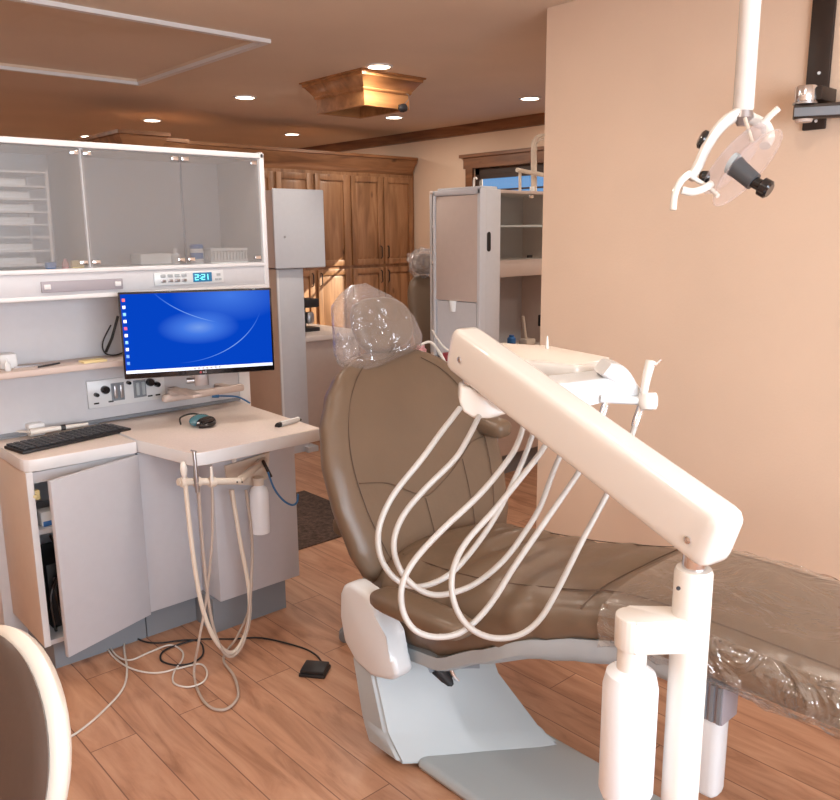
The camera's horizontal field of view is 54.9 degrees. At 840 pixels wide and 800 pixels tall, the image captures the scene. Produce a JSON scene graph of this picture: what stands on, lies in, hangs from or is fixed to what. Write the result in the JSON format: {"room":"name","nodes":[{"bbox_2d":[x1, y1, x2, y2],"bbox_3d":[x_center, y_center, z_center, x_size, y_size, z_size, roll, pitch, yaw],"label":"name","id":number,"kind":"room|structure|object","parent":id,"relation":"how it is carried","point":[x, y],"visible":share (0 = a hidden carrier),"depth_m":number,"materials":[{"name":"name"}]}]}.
{"room":"dental clinic","nodes":[
{"label":"dental clinic","id":0,"kind":"room"},
{"bbox_2d":[0,0,575,148],"bbox_3d":[-1.146,-1.841,3.737,7.731,0.121,11.500,-11,16,-41],"label":"ceiling","id":1,"kind":"structure","parent":0,"point":[476,59],"depth_m":4.87,"materials":[{"name":"paint"}]},
{"bbox_2d":[71,129,189,147],"bbox_3d":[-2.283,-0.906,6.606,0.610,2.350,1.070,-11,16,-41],"label":"soffit box","id":2,"kind":"object","parent":1,"relation":"attached to","point":[117,136],"visible":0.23,"depth_m":5.98,"materials":[{"name":"brown wood"}]},
{"bbox_2d":[0,0,270,85],"bbox_3d":[-1.917,-1.878,4.293,1.600,0.020,1.625,-11,16,-41],"label":"trim","id":3,"kind":"structure","parent":1,"relation":"attached to","point":[258,42],"depth_m":4.16,"materials":[{"name":"white"}]},
{"bbox_2d":[142,119,161,121],"bbox_3d":[-2.363,-2.465,7.134,0.169,0.008,0.169,-11,16,-41],"label":"recessed light","id":4,"kind":"object","parent":1,"relation":"in","point":[146,120],"visible":1,"depth_m":7.12,"materials":[{"name":"white"}]},
{"bbox_2d":[233,95,256,99],"bbox_3d":[-1.295,-2.238,5.987,0.169,0.008,0.169,-11,16,-41],"label":"recessed light","id":5,"kind":"object","parent":1,"relation":"in","point":[242,97],"visible":1,"depth_m":5.97,"materials":[{"name":"white"}]},
{"bbox_2d":[284,133,299,135],"bbox_3d":[-1.299,-2.696,8.214,0.169,0.008,0.169,-11,16,-41],"label":"recessed light","id":6,"kind":"object","parent":1,"relation":"in","point":[289,134],"visible":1,"depth_m":8.21,"materials":[{"name":"white"}]},
{"bbox_2d":[299,67,425,118],"bbox_3d":[-0.387,-2.028,5.405,0.540,0.200,0.680,-11,16,-41],"label":"soffit box","id":7,"kind":"object","parent":1,"relation":"attached to","point":[360,93],"visible":0.99,"depth_m":5.24,"materials":[{"name":"brown wood"}]},
{"bbox_2d":[398,94,408,112],"bbox_3d":[-0.103,-1.940,5.281,0.081,0.120,0.055,-3,12,-14],"label":"camera","id":8,"kind":"object","parent":7,"relation":"attached to","point":[402,107],"visible":1,"depth_m":5.27,"materials":[{"name":"black plastic"}]},
{"bbox_2d":[365,63,392,69],"bbox_3d":[-0.249,-2.028,4.923,0.169,0.008,0.169,-11,16,-41],"label":"recessed light","id":9,"kind":"object","parent":1,"relation":"in","point":[375,66],"visible":1,"depth_m":4.91,"materials":[{"name":"white"}]},
{"bbox_2d":[384,116,403,118],"bbox_3d":[-0.228,-2.472,7.080,0.169,0.008,0.169,-11,16,-41],"label":"recessed light","id":10,"kind":"object","parent":1,"relation":"in","point":[386,117],"visible":1,"depth_m":7.07,"materials":[{"name":"white plastic"}]},
{"bbox_2d":[519,96,540,100],"bbox_3d":[0.835,-2.289,6.143,0.169,0.008,0.169,-11,16,-41],"label":"recessed light","id":11,"kind":"object","parent":1,"relation":"in","point":[526,98],"visible":1,"depth_m":6.13,"materials":[{"name":"white"}]},
{"bbox_2d":[670,0,780,210],"bbox_3d":[0.658,-0.868,1.605,0.264,0.958,0.176,-11,16,-41],"label":"lamp","id":12,"kind":"object","parent":1,"relation":"hanging from","point":[742,114],"visible":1,"depth_m":1.67,"materials":[{"name":"white plastic"}]},
{"bbox_2d":[343,125,544,348],"bbox_3d":[1.774,-1.065,6.588,0.120,2.600,11.500,-11,16,-41],"label":"wall","id":13,"kind":"structure","parent":0,"point":[439,165],"depth_m":8.02,"materials":[{"name":"beige paint"}]},
{"bbox_2d":[299,113,544,151],"bbox_3d":[1.693,-2.281,6.273,0.070,0.090,11.300,-11,16,-41],"label":"trim","id":14,"kind":"structure","parent":13,"relation":"attached to","point":[538,119],"depth_m":7.88,"materials":[{"name":"brown wood"}]},
{"bbox_2d":[459,146,543,186],"bbox_3d":[1.055,-1.502,7.179,0.045,1.430,1.970,-11,16,-41],"label":"trim","id":15,"kind":"structure","parent":13,"relation":"attached to","point":[523,155],"depth_m":7.42,"materials":[{"name":"brown wood"}]},
{"bbox_2d":[475,162,543,189],"bbox_3d":[1.102,-1.496,7.223,0.040,1.200,1.650,-11,16,-41],"label":"window","id":16,"kind":"structure","parent":13,"relation":"in","point":[500,171],"depth_m":7.45,"materials":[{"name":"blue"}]},
{"bbox_2d":[55,441,839,799],"bbox_3d":[-1.123,0.813,4.283,7.931,0.100,11.700,-11,16,-41],"label":"floor","id":17,"kind":"structure","parent":0,"point":[287,735],"depth_m":2.72,"materials":[{"name":"wood"}]},
{"bbox_2d":[0,625,71,799],"bbox_3d":[-0.892,0.894,1.377,0.555,0.909,0.517,-11,16,-41],"label":"stool","id":18,"kind":"object","parent":17,"relation":"on","point":[36,743],"visible":1,"depth_m":1.38,"materials":[{"name":"white plastic"}]},
{"bbox_2d":[0,453,150,668],"bbox_3d":[-1.310,0.598,3.130,0.400,0.790,0.521,-11,16,-41],"label":"base cabinet","id":19,"kind":"object","parent":17,"relation":"on","point":[96,529],"depth_m":2.98,"materials":[{"name":"beige laminate"}]},
{"bbox_2d":[36,500,52,534],"bbox_3d":[-1.360,0.431,3.152,0.366,0.018,0.335,-11,16,-41],"label":"shelf","id":20,"kind":"object","parent":19,"relation":"attached to","point":[39,503],"depth_m":2.98,"materials":[{"name":"grey laminate"}]},
{"bbox_2d":[40,535,62,631],"bbox_3d":[-1.364,0.653,3.175,0.276,0.379,0.300,-11,16,-41],"label":"computer tower","id":21,"kind":"object","parent":19,"relation":"in","point":[47,549],"visible":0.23,"depth_m":3.05,"materials":[{"name":"black plastic"}]},
{"bbox_2d":[0,425,136,471],"bbox_3d":[-1.359,0.180,3.090,0.403,0.045,0.395,-11,16,-41],"label":"countertop","id":22,"kind":"structure","parent":19,"relation":"on","point":[115,445],"depth_m":2.97,"materials":[{"name":"white"}]},
{"bbox_2d":[16,421,87,436],"bbox_3d":[-1.498,0.116,3.169,0.364,0.049,0.089,-9,14,-35],"label":"camera","id":23,"kind":"object","parent":22,"relation":"on","point":[38,428],"visible":1,"depth_m":3.16,"materials":[{"name":"white plastic"}]},
{"bbox_2d":[4,423,130,453],"bbox_3d":[-1.344,0.143,3.108,0.140,0.018,0.440,8,15,37],"label":"keyboard","id":24,"kind":"object","parent":22,"relation":"on","point":[36,444],"visible":1,"depth_m":3.07,"materials":[{"name":"black plastic"}]},
{"bbox_2d":[71,643,127,736],"bbox_3d":[-1.129,1.027,2.970,0.118,0.008,0.740,-1,12,-4],"label":"cable","id":25,"kind":"object","parent":17,"relation":"on","point":[124,652],"visible":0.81,"depth_m":2.84,"materials":[{"name":"beige plastic"}]},
{"bbox_2d":[0,136,268,632],"bbox_3d":[-1.431,-0.027,3.303,1.625,1.945,0.530,-11,16,-41],"label":"wall cabinet","id":26,"kind":"object","parent":17,"relation":"on","point":[110,203],"visible":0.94,"depth_m":3.29,"materials":[{"name":"grey laminate"}]},
{"bbox_2d":[4,358,10,371],"bbox_3d":[-1.513,-0.130,2.966,0.021,0.048,0.021,-11,16,-41],"label":"glue bottle","id":27,"kind":"object","parent":26,"relation":"on","point":[7,366],"visible":1,"depth_m":2.96,"materials":[{"name":"white plastic"}]},
{"bbox_2d":[0,352,17,368],"bbox_3d":[-1.552,-0.147,3.036,0.060,0.055,0.060,-11,16,-41],"label":"dispenser box","id":28,"kind":"object","parent":26,"relation":"on","point":[12,358],"visible":0.94,"depth_m":3.02,"materials":[{"name":"white paper"}]},
{"bbox_2d":[0,170,53,266],"bbox_3d":[-1.626,-0.648,2.919,0.500,0.350,0.246,-11,16,-41],"label":"wire rack","id":29,"kind":"object","parent":26,"relation":"on","point":[4,173],"visible":0.76,"depth_m":2.97,"materials":[{"name":"white metal"}]},
{"bbox_2d":[0,178,25,184],"bbox_3d":[-1.644,-0.775,2.875,0.400,0.024,0.190,-11,16,-41],"label":"pack","id":30,"kind":"object","parent":29,"relation":"on","point":[3,181],"visible":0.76,"depth_m":2.91,"materials":[{"name":"white paper"}]},
{"bbox_2d":[0,191,28,197],"bbox_3d":[-1.637,-0.733,2.890,0.400,0.024,0.190,-11,16,-41],"label":"pack","id":31,"kind":"object","parent":29,"relation":"on","point":[3,194],"visible":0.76,"depth_m":2.92,"materials":[{"name":"white paper"}]},
{"bbox_2d":[0,243,31,250],"bbox_3d":[-1.641,-0.550,2.922,0.400,0.024,0.190,-11,16,-41],"label":"pack","id":32,"kind":"object","parent":29,"relation":"on","point":[8,246],"visible":1,"depth_m":2.95,"materials":[{"name":"white paper"}]},
{"bbox_2d":[0,217,33,223],"bbox_3d":[-1.630,-0.646,2.913,0.400,0.024,0.190,-11,16,-41],"label":"pack","id":33,"kind":"object","parent":29,"relation":"on","point":[3,220],"visible":0.88,"depth_m":2.94,"materials":[{"name":"white paper"}]},
{"bbox_2d":[0,204,33,210],"bbox_3d":[-1.629,-0.690,2.906,0.400,0.024,0.190,-11,16,-41],"label":"pack","id":34,"kind":"object","parent":29,"relation":"on","point":[3,207],"visible":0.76,"depth_m":2.93,"materials":[{"name":"white paper"}]},
{"bbox_2d":[0,256,35,264],"bbox_3d":[-1.634,-0.503,2.938,0.400,0.024,0.190,-11,16,-41],"label":"pack","id":35,"kind":"object","parent":29,"relation":"on","point":[3,260],"visible":1,"depth_m":2.96,"materials":[{"name":"white paper"}]},
{"bbox_2d":[0,170,44,176],"bbox_3d":[-1.629,-0.813,2.884,0.484,0.006,0.245,-11,16,-41],"label":"wire shelf","id":36,"kind":"object","parent":29,"relation":"attached to","point":[4,173],"depth_m":2.95,"materials":[{"name":"white metal"}]},
{"bbox_2d":[0,262,44,266],"bbox_3d":[-1.627,-0.490,2.951,0.484,0.006,0.245,-11,16,-41],"label":"wire shelf","id":37,"kind":"object","parent":29,"relation":"attached to","point":[37,263],"depth_m":2.95,"materials":[{"name":"white metal"}]},
{"bbox_2d":[0,185,46,190],"bbox_3d":[-1.629,-0.764,2.894,0.484,0.006,0.245,-11,16,-41],"label":"wire shelf","id":38,"kind":"object","parent":29,"relation":"attached to","point":[2,187],"depth_m":2.95,"materials":[{"name":"white metal"}]},
{"bbox_2d":[0,198,47,202],"bbox_3d":[-1.629,-0.720,2.903,0.484,0.006,0.245,-11,16,-41],"label":"wire shelf","id":39,"kind":"object","parent":29,"relation":"attached to","point":[25,200],"depth_m":2.96,"materials":[{"name":"white metal"}]},
{"bbox_2d":[0,211,48,213],"bbox_3d":[-1.628,-0.676,2.913,0.484,0.006,0.245,-11,16,-41],"label":"wire shelf","id":40,"kind":"object","parent":29,"relation":"attached to","point":[1,212],"depth_m":2.95,"materials":[{"name":"white metal"}]},
{"bbox_2d":[0,224,49,225],"bbox_3d":[-1.628,-0.632,2.922,0.484,0.006,0.245,-11,16,-41],"label":"wire shelf","id":41,"kind":"object","parent":29,"relation":"attached to","point":[0,224],"depth_m":2.95,"materials":[{"name":"white metal"}]},
{"bbox_2d":[0,236,50,237],"bbox_3d":[-1.627,-0.588,2.931,0.484,0.006,0.245,-11,16,-41],"label":"wire shelf","id":42,"kind":"object","parent":29,"relation":"attached to","point":[8,236],"depth_m":2.94,"materials":[{"name":"white metal"}]},
{"bbox_2d":[0,249,51,252],"bbox_3d":[-1.627,-0.539,2.941,0.484,0.006,0.245,-11,16,-41],"label":"wire shelf","id":43,"kind":"object","parent":29,"relation":"attached to","point":[33,250],"depth_m":2.96,"materials":[{"name":"white metal"}]},
{"bbox_2d":[14,364,41,368],"bbox_3d":[-1.486,-0.129,3.065,0.100,0.006,0.016,-11,16,-41],"label":"tweezers","id":44,"kind":"object","parent":26,"relation":"on","point":[31,365],"visible":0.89,"depth_m":3.06,"materials":[{"name":"silver metal"}]},
{"bbox_2d":[38,362,59,367],"bbox_3d":[-1.405,-0.133,3.064,0.007,0.007,0.098,5,13,23],"label":"pen","id":45,"kind":"object","parent":26,"relation":"on","point":[58,362],"visible":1,"depth_m":3.06,"materials":[{"name":"black plastic"}]},
{"bbox_2d":[45,262,55,268],"bbox_3d":[-1.363,-0.496,2.984,0.036,0.024,0.024,-11,16,-41],"label":"pouch","id":46,"kind":"object","parent":26,"relation":"on","point":[48,265],"visible":1,"depth_m":2.97,"materials":[{"name":"blue plastic"}]},
{"bbox_2d":[0,354,123,379],"bbox_3d":[-1.283,-0.152,3.242,0.840,0.024,0.180,-11,16,-41],"label":"shelf","id":47,"kind":"object","parent":26,"relation":"attached to","point":[68,362],"depth_m":3.13,"materials":[{"name":"laminate"}]},
{"bbox_2d":[62,259,68,267],"bbox_3d":[-1.325,-0.510,3.022,0.023,0.035,0.023,-11,16,-41],"label":"vial","id":48,"kind":"object","parent":26,"relation":"on","point":[65,263],"visible":0.95,"depth_m":3.02,"materials":[{"name":"pink plastic"}]},
{"bbox_2d":[70,260,83,267],"bbox_3d":[-1.289,-0.511,3.042,0.044,0.028,0.024,-11,16,-41],"label":"box","id":49,"kind":"object","parent":26,"relation":"on","point":[73,263],"visible":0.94,"depth_m":3.03,"materials":[{"name":"brown"}]},
{"bbox_2d":[78,358,106,363],"bbox_3d":[-1.283,-0.154,3.173,0.090,0.008,0.060,-11,16,-41],"label":"notepad","id":50,"kind":"object","parent":26,"relation":"on","point":[95,360],"visible":1,"depth_m":3.15,"materials":[{"name":"yellow paper"}]},
{"bbox_2d":[102,316,121,355],"bbox_3d":[-1.261,-0.264,3.330,0.108,0.162,0.041,-11,16,-41],"label":"cable","id":51,"kind":"object","parent":26,"relation":"on","point":[117,317],"visible":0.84,"depth_m":3.33,"materials":[{"name":"black plastic"}]},
{"bbox_2d":[131,253,171,264],"bbox_3d":[-1.101,-0.580,3.326,0.140,0.045,0.100,-11,16,-41],"label":"tissue box","id":52,"kind":"object","parent":26,"relation":"on","point":[142,258],"visible":0.98,"depth_m":3.29,"materials":[{"name":"white cardboard"}]},
{"bbox_2d":[171,248,180,263],"bbox_3d":[-1.005,-0.592,3.329,0.036,0.066,0.036,-11,16,-41],"label":"spray bottle","id":53,"kind":"object","parent":26,"relation":"on","point":[174,257],"visible":0.94,"depth_m":3.32,"materials":[{"name":"white plastic"}]},
{"bbox_2d":[118,288,274,402],"bbox_3d":[-0.948,-0.236,3.425,0.581,0.483,0.469,-5,12,-19],"label":"monitor","id":54,"kind":"object","parent":26,"relation":"attached to","point":[198,333],"visible":1,"depth_m":3.20,"materials":[{"name":"black"}]},
{"bbox_2d":[190,244,203,263],"bbox_3d":[-0.938,-0.614,3.401,0.053,0.080,0.053,-11,16,-41],"label":"tub","id":55,"kind":"object","parent":26,"relation":"on","point":[196,250],"visible":0.98,"depth_m":3.38,"materials":[{"name":"white plastic"}]},
{"bbox_2d":[203,247,247,262],"bbox_3d":[-0.858,-0.629,3.513,0.176,0.062,0.126,-11,16,-41],"label":"storage basket","id":56,"kind":"object","parent":26,"relation":"on","point":[232,254],"visible":0.77,"depth_m":3.46,"materials":[{"name":"white plastic"}]},
{"bbox_2d":[212,395,250,403],"bbox_3d":[-0.865,-0.006,3.711,0.173,0.048,0.029,-2,12,-5],"label":"cable","id":57,"kind":"object","parent":26,"relation":"attached to","point":[213,396],"visible":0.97,"depth_m":3.71,"materials":[{"name":"blue plastic"}]},
{"bbox_2d":[108,644,207,687],"bbox_3d":[-1.019,0.996,3.115,0.231,0.007,0.569,-11,16,-41],"label":"cable","id":58,"kind":"object","parent":17,"relation":"on","point":[179,648],"visible":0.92,"depth_m":3.06,"materials":[{"name":"beige plastic"}]},
{"bbox_2d":[135,446,298,636],"bbox_3d":[-0.930,0.526,3.461,0.611,0.790,0.529,-11,16,-41],"label":"base cabinet","id":59,"kind":"object","parent":17,"relation":"on","point":[174,602],"visible":0.49,"depth_m":3.30,"materials":[{"name":"laminate"}]},
{"bbox_2d":[98,401,319,465],"bbox_3d":[-0.854,0.127,3.315,0.647,0.050,0.730,-11,16,-41],"label":"countertop","id":60,"kind":"structure","parent":59,"relation":"on","point":[240,430],"depth_m":3.17,"materials":[{"name":"white"}]},
{"bbox_2d":[0,398,239,438],"bbox_3d":[-1.239,0.069,3.442,1.065,0.014,0.012,-11,16,-41],"label":"strip","id":61,"kind":"object","parent":60,"relation":"on","point":[13,434],"visible":0.78,"depth_m":3.48,"materials":[{"name":"grey"}]},
{"bbox_2d":[179,413,215,427],"bbox_3d":[-0.896,0.080,3.311,0.163,0.047,0.146,6,13,27],"label":"computer mouse","id":62,"kind":"object","parent":60,"relation":"on","point":[199,420],"visible":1,"depth_m":3.26,"materials":[{"name":"black"}]},
{"bbox_2d":[275,417,301,426],"bbox_3d":[-0.537,0.093,3.316,0.032,0.032,0.138,8,14,34],"label":"handheld device","id":63,"kind":"object","parent":60,"relation":"on","point":[296,419],"visible":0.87,"depth_m":3.29,"materials":[{"name":"white plastic"}]},
{"bbox_2d":[176,452,269,487],"bbox_3d":[-0.723,0.302,3.077,0.170,0.178,0.538,2,12,11],"label":"instrument arm","id":64,"kind":"object","parent":59,"relation":"attached to","point":[242,472],"visible":0.72,"depth_m":3.19,"materials":[{"name":"beige plastic"}]},
{"bbox_2d":[180,461,251,654],"bbox_3d":[-0.748,0.582,3.020,0.071,0.811,0.320,4,12,20],"label":"suction handpiece","id":65,"kind":"object","parent":64,"relation":"attached to","point":[183,467],"visible":1,"depth_m":2.95,"materials":[{"name":"white plastic"}]},
{"bbox_2d":[193,466,247,710],"bbox_3d":[-0.751,0.637,2.932,0.195,0.798,0.508,-1,12,-4],"label":"syringe","id":66,"kind":"object","parent":64,"relation":"hanging from","point":[211,468],"visible":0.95,"depth_m":2.94,"materials":[{"name":"white plastic"}]},
{"bbox_2d":[190,450,253,657],"bbox_3d":[-0.717,0.560,3.049,0.051,0.849,0.326,4,12,21],"label":"suction handpiece","id":67,"kind":"object","parent":64,"relation":"attached to","point":[195,468],"visible":1,"depth_m":2.98,"materials":[{"name":"beige plastic"}]},
{"bbox_2d":[249,476,269,534],"bbox_3d":[-0.646,0.424,3.257,0.076,0.235,0.076,-11,16,-41],"label":"water bottle","id":68,"kind":"object","parent":64,"relation":"hanging from","point":[259,494],"visible":0.97,"depth_m":3.23,"materials":[{"name":"white plastic"}]},
{"bbox_2d":[262,460,298,505],"bbox_3d":[-0.567,0.336,3.283,0.149,0.210,0.050,-11,16,-41],"label":"air hose","id":69,"kind":"object","parent":64,"relation":"attached to","point":[263,461],"visible":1,"depth_m":3.24,"materials":[{"name":"blue"}]},
{"bbox_2d":[137,637,330,678],"bbox_3d":[-0.780,0.976,3.164,0.914,0.026,0.258,2,12,10],"label":"foot pedal","id":70,"kind":"object","parent":17,"relation":"on","point":[311,668],"visible":0.94,"depth_m":3.06,"materials":[{"name":"black plastic"}]},
{"bbox_2d":[249,188,324,453],"bbox_3d":[-1.126,-0.601,6.163,0.425,1.912,0.856,-11,16,-41],"label":"tall cabinet","id":71,"kind":"object","parent":17,"relation":"on","point":[294,217],"visible":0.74,"depth_m":5.81,"materials":[{"name":"grey metal"}]},
{"bbox_2d":[184,141,417,355],"bbox_3d":[-1.229,-1.159,7.792,2.700,2.350,0.690,-11,16,-41],"label":"tall cabinet","id":72,"kind":"object","parent":17,"relation":"on","point":[368,199],"visible":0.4,"depth_m":7.87,"materials":[{"name":"brown wood"}]},
{"bbox_2d":[296,490,340,549],"bbox_3d":[-0.701,0.679,4.646,0.630,0.008,0.800,-11,16,-41],"label":"floor mat","id":73,"kind":"object","parent":17,"relation":"on","point":[315,517],"visible":0.26,"depth_m":4.60,"materials":[{"name":"brown carpet"}]},
{"bbox_2d":[305,324,358,427],"bbox_3d":[-0.954,-0.157,6.655,0.670,0.840,0.800,-11,16,-41],"label":"base cabinet","id":74,"kind":"object","parent":17,"relation":"on","point":[322,365],"visible":0.11,"depth_m":6.34,"materials":[{"name":"laminate"}]},
{"bbox_2d":[305,324,353,341],"bbox_3d":[-0.958,-0.548,6.574,0.670,0.040,0.800,-11,16,-41],"label":"countertop","id":75,"kind":"structure","parent":74,"relation":"on","point":[326,332],"depth_m":6.38,"materials":[{"name":"white"}]},
{"bbox_2d":[304,298,319,331],"bbox_3d":[-0.912,-0.684,6.486,0.160,0.260,0.150,-11,16,-41],"label":"coffee maker","id":76,"kind":"object","parent":75,"relation":"on","point":[308,302],"visible":0.52,"depth_m":6.45,"materials":[{"name":"black plastic"}]},
{"bbox_2d":[333,518,371,642],"bbox_3d":[-0.258,0.750,3.286,0.299,0.410,0.790,1,12,8],"label":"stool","id":77,"kind":"object","parent":17,"relation":"on","point":[336,530],"visible":0.11,"depth_m":3.39,"materials":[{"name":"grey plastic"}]},
{"bbox_2d":[407,254,430,353],"bbox_3d":[0.179,-0.342,5.980,0.484,1.456,0.650,-11,16,-41],"label":"dental chair","id":78,"kind":"object","parent":17,"relation":"on","point":[418,297],"visible":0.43,"depth_m":5.84,"materials":[{"name":"brown leather"}]},
{"bbox_2d":[406,249,429,277],"bbox_3d":[0.017,-0.992,5.844,0.224,0.231,0.221,6,13,30],"label":"headrest cover","id":79,"kind":"object","parent":78,"relation":"on","point":[418,249],"visible":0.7,"depth_m":5.82,"materials":[{"name":"plastic"}]},
{"bbox_2d":[433,177,500,440],"bbox_3d":[0.274,-0.361,4.913,0.190,1.921,0.392,-11,16,-41],"label":"tower","id":80,"kind":"object","parent":17,"relation":"on","point":[466,220],"visible":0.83,"depth_m":4.73,"materials":[{"name":"grey metal"}]},
{"bbox_2d":[449,300,457,311],"bbox_3d":[0.203,-0.564,4.851,0.060,0.065,0.060,-11,16,-41],"label":"dispenser","id":81,"kind":"object","parent":80,"relation":"on","point":[453,304],"depth_m":4.83,"materials":[{"name":"white plastic"}]},
{"bbox_2d":[430,190,542,473],"bbox_3d":[0.703,-0.466,5.559,1.325,1.860,0.430,-11,16,-41],"label":"shelf unit","id":82,"kind":"object","parent":17,"relation":"on","point":[521,219],"visible":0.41,"depth_m":5.63,"materials":[{"name":"laminate"}]},
{"bbox_2d":[431,340,539,354],"bbox_3d":[0.704,-0.359,5.582,1.325,0.040,0.430,-11,16,-41],"label":"countertop","id":83,"kind":"structure","parent":82,"relation":"on","point":[536,343],"depth_m":5.66,"materials":[{"name":"white"}]},
{"bbox_2d":[507,335,515,343],"bbox_3d":[0.626,-0.407,5.534,0.060,0.075,0.060,-11,16,-41],"label":"bottle","id":84,"kind":"object","parent":82,"relation":"on","point":[511,339],"visible":0.66,"depth_m":5.51,"materials":[{"name":"blue plastic"}]},
{"bbox_2d":[518,316,534,344],"bbox_3d":[0.738,-0.479,5.568,0.100,0.202,0.080,-11,16,-41],"label":"brush holder","id":85,"kind":"object","parent":82,"relation":"on","point":[530,341],"visible":0.88,"depth_m":5.55,"materials":[{"name":"beige"}]},
{"bbox_2d":[515,134,544,190],"bbox_3d":[0.794,-1.582,5.420,0.512,0.423,0.093,-11,16,-41],"label":"lamp arm","id":86,"kind":"object","parent":82,"relation":"on","point":[533,172],"visible":0.68,"depth_m":5.40,"materials":[{"name":"beige metal"}]},
{"bbox_2d":[375,327,742,799],"bbox_3d":[0.224,0.598,1.490,0.562,1.425,1.059,-5,12,-21],"label":"dental delivery unit","id":87,"kind":"object","parent":17,"relation":"on","point":[549,391],"visible":1,"depth_m":1.20,"materials":[{"name":"white plastic"}]},
{"bbox_2d":[501,336,611,375],"bbox_3d":[0.257,-0.083,1.754,0.201,0.099,0.338,-11,16,-41],"label":"tray","id":88,"kind":"object","parent":87,"relation":"on","point":[550,360],"depth_m":1.65,"materials":[{"name":"white plastic"}]},
{"bbox_2d":[598,649,658,799],"bbox_3d":[0.304,0.471,1.179,0.078,0.244,0.078,-11,16,-41],"label":"water bottle","id":89,"kind":"object","parent":87,"relation":"on","point":[630,689],"depth_m":1.15,"materials":[{"name":"white plastic"}]},
{"bbox_2d":[319,297,839,799],"bbox_3d":[0.607,0.484,2.119,0.845,1.376,2.424,-11,16,-41],"label":"dental chair","id":90,"kind":"object","parent":17,"relation":"on","point":[445,707],"visible":0.78,"depth_m":2.44,"materials":[{"name":"brown leather"}]},
{"bbox_2d":[331,283,421,366],"bbox_3d":[-0.159,-0.258,2.838,0.368,0.301,0.203,-11,16,-41],"label":"headrest cover","id":91,"kind":"object","parent":90,"relation":"on","point":[363,283],"visible":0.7,"depth_m":2.80,"materials":[{"name":"plastic"}]},
{"bbox_2d":[598,550,839,738],"bbox_3d":[1.048,0.594,1.740,0.608,0.192,1.178,-11,16,-41],"label":"plastic sheet","id":92,"kind":"object","parent":90,"relation":"on","point":[711,682],"visible":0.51,"depth_m":1.77,"materials":[{"name":"clear plastic"}]},
{"bbox_3d":[-0.049,0.176,4.978,0.375,0.850,0.710,-11,16,-41],"label":"countertop","id":93,"kind":"structure","parent":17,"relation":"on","visible":0},
{"bbox_2d":[416,345,425,351],"bbox_3d":[0.004,-0.292,4.927,0.070,0.085,0.070,-11,16,-41],"label":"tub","id":94,"kind":"object","parent":93,"relation":"on","point":[422,348],"visible":0.4,"depth_m":4.90,"materials":[{"name":"pink plastic"}]},
{"bbox_2d":[419,329,448,360],"bbox_3d":[0.101,-0.312,4.695,0.149,0.170,0.221,4,12,20],"label":"tubing","id":95,"kind":"object","parent":93,"relation":"on","point":[433,332],"visible":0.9,"depth_m":4.66,"materials":[{"name":"white plastic"}]},
{"bbox_2d":[443,352,447,360],"bbox_3d":[0.191,-0.256,4.831,0.060,0.050,0.100,-11,16,-41],"label":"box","id":96,"kind":"object","parent":93,"relation":"on","point":[445,354],"visible":0.14,"depth_m":4.83,"materials":[{"name":"red"}]},
{"bbox_2d":[536,0,839,582],"bbox_3d":[2.164,-0.194,2.336,0.130,2.600,4.544,-11,16,-41],"label":"wall","id":97,"kind":"structure","parent":0,"point":[736,293],"depth_m":3.30,"materials":[{"name":"beige paint"}]},
{"bbox_2d":[792,0,839,130],"bbox_3d":[1.602,-1.161,2.665,0.652,0.468,0.179,6,13,30],"label":"wall bracket","id":98,"kind":"object","parent":97,"relation":"attached to","point":[815,102],"visible":1,"depth_m":2.82,"materials":[{"name":"brown metal"}]},
{"bbox_2d":[792,101,817,105],"bbox_3d":[1.332,-1.025,2.799,0.080,0.006,0.080,-11,16,-41],"label":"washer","id":99,"kind":"object","parent":98,"relation":"in","point":[796,103],"depth_m":2.78,"materials":[{"name":"silver metal"}]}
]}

